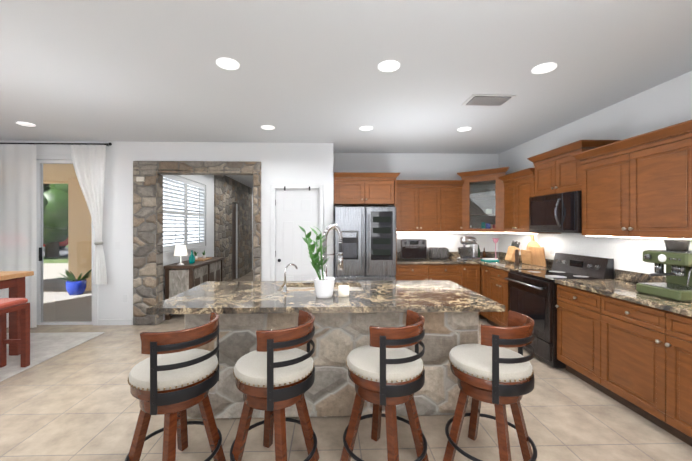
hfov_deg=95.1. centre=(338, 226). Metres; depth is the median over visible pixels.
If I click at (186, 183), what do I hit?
window shutters
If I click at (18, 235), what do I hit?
curtain
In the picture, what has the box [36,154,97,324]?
glass door
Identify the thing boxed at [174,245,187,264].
light
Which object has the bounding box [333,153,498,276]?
wall
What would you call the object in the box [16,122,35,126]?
recessed light
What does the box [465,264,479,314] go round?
base cabinet
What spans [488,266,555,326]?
base cabinet
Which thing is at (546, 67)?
recessed light
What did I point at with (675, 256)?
espresso machine
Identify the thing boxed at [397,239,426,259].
toaster oven
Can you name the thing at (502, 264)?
countertop
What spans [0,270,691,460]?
floor
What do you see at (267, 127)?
recessed light
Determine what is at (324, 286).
potted plant
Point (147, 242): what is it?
trim
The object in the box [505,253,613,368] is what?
range
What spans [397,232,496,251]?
backsplash
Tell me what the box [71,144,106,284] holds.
curtain
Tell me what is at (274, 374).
bar stool
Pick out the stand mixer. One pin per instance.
(465, 252)
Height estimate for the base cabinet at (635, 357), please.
0.884 m
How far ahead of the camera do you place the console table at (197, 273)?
4.96 m
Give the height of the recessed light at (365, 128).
0.007 m
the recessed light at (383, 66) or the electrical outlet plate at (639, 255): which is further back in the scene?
the electrical outlet plate at (639, 255)
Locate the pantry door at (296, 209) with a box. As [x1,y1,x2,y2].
[275,189,318,280]
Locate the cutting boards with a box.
[520,234,546,266]
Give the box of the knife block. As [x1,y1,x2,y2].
[505,240,519,262]
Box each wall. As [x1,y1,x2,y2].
[0,141,332,318]
[163,175,252,300]
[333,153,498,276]
[499,71,691,272]
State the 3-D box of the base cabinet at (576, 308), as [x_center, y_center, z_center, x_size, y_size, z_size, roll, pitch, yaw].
[2.530,1.012,2.966,0.620,0.884,0.525,0,0,-2]
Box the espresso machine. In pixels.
[636,239,691,300]
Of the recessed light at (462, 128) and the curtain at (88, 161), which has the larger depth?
the curtain at (88, 161)
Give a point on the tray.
(203, 258)
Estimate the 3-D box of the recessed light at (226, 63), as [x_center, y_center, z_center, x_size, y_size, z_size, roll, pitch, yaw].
[-0.856,-1.260,2.443,0.169,0.007,0.167,0,0,-2]
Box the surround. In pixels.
[333,172,399,279]
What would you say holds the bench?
on the rug
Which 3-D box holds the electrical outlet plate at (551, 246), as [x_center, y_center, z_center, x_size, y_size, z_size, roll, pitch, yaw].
[2.799,0.296,4.155,0.005,0.115,0.070,0,0,-2]
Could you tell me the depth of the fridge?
4.62 m
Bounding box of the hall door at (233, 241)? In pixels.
[232,203,235,279]
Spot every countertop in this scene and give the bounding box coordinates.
[146,280,504,315]
[397,252,505,263]
[479,254,552,270]
[555,269,691,316]
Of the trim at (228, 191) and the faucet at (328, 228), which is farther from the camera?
the trim at (228, 191)
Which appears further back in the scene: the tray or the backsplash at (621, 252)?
the tray
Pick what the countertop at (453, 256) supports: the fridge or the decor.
the decor
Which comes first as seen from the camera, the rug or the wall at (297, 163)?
the rug
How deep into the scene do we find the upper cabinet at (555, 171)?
3.55 m
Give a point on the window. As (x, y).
(169, 241)
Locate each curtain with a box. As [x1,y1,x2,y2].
[0,144,36,327]
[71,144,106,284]
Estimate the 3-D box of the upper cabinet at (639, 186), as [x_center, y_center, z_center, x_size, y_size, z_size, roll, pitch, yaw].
[2.663,-0.330,2.712,0.369,0.830,1.035,0,0,-2]
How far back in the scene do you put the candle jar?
2.41 m
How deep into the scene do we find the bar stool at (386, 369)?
1.77 m
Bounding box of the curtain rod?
[0,143,111,145]
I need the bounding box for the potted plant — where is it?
[299,226,334,297]
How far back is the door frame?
4.75 m
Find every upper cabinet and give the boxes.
[397,180,460,231]
[461,172,504,231]
[501,168,560,233]
[533,140,612,196]
[577,120,691,239]
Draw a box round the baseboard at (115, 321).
[98,314,173,324]
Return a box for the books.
[481,258,498,260]
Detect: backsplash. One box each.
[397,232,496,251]
[497,233,691,273]
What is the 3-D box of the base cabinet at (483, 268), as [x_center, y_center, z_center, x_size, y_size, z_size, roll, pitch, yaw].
[2.481,1.010,4.718,0.620,0.884,0.241,0,0,-2]
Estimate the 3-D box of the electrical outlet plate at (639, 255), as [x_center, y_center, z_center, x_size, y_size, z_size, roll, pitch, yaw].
[2.832,0.255,2.970,0.005,0.120,0.080,0,0,-2]
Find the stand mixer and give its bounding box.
[457,236,480,259]
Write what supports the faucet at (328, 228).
on the kitchen island
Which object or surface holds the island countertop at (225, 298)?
on the kitchen island
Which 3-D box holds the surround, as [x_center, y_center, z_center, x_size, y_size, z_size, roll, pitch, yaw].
[0.416,0.317,5.084,1.002,2.270,0.675,0,0,-2]
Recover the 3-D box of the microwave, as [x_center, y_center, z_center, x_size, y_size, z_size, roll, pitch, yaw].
[2.580,-0.155,3.613,0.485,0.434,0.756,0,0,-2]
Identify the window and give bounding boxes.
[163,177,198,245]
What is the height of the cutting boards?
0.427 m
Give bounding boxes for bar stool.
[125,312,225,460]
[230,310,319,460]
[340,310,428,460]
[443,310,536,460]
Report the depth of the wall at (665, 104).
3.16 m
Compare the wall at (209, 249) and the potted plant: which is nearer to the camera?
the potted plant
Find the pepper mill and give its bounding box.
[514,249,518,265]
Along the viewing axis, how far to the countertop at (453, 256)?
4.98 m
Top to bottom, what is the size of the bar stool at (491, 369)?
0.922 m
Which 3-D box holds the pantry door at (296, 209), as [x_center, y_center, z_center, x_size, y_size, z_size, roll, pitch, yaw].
[-0.629,0.436,4.787,0.664,2.017,0.086,0,0,-2]
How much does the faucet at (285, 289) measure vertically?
0.232 m
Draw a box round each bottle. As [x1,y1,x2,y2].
[189,250,194,263]
[478,245,485,257]
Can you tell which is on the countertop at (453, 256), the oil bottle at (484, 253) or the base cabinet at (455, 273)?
the oil bottle at (484, 253)
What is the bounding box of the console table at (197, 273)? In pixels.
[164,257,224,319]
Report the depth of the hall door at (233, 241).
8.68 m
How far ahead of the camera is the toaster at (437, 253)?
5.10 m
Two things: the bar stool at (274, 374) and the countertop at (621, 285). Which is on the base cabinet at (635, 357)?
the countertop at (621, 285)
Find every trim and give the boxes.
[133,161,260,324]
[214,175,251,280]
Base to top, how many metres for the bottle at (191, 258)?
0.214 m
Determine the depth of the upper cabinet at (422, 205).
5.10 m
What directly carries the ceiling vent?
in the ceiling
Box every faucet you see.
[282,263,297,292]
[322,224,342,276]
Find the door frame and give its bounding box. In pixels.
[271,184,323,280]
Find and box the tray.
[193,250,211,260]
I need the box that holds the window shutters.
[161,174,206,254]
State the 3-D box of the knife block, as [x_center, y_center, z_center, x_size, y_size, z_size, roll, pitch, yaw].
[2.549,0.361,4.640,0.209,0.328,0.110,0,0,-22]
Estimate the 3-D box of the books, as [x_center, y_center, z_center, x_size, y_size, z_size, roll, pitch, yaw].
[2.345,0.507,4.913,0.220,0.040,0.150,0,0,-2]
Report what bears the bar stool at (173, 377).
on the floor
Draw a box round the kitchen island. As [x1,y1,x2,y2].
[185,312,478,419]
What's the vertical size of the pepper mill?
0.225 m
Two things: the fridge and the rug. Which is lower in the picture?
the rug
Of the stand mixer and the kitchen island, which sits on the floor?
the kitchen island
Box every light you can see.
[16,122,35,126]
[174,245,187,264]
[216,58,238,69]
[261,125,274,129]
[359,126,372,130]
[378,60,399,71]
[457,127,470,130]
[532,62,556,73]
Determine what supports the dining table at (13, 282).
on the rug
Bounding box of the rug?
[0,332,104,381]
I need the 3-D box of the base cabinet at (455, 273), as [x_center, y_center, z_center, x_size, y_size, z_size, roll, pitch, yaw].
[1.368,1.010,5.139,1.011,0.884,0.620,0,0,-2]
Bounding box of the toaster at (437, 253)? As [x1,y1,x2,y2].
[427,247,448,259]
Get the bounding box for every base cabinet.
[397,264,464,286]
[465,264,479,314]
[480,264,487,321]
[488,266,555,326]
[556,284,595,387]
[596,293,691,446]
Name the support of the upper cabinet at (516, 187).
attached to the wall at (665, 104)
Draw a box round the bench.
[0,298,29,367]
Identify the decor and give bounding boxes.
[492,238,498,258]
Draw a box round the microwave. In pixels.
[529,191,581,232]
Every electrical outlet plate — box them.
[550,245,553,253]
[636,248,644,260]
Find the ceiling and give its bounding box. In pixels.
[0,0,691,188]
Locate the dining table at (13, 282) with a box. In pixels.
[0,271,33,355]
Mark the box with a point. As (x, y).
(140, 179)
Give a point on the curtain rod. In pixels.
(108, 144)
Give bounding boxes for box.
[136,177,144,181]
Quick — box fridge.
[334,205,395,280]
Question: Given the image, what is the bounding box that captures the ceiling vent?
[462,94,515,105]
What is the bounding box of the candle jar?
[338,285,348,296]
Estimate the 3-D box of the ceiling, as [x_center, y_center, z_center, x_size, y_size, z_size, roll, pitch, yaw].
[-1.717,-1.319,5.894,9.154,0.100,16.500,0,0,-2]
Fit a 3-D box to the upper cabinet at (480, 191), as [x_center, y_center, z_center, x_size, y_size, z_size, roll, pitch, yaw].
[2.224,-0.359,4.908,0.460,0.883,0.460,0,0,-2]

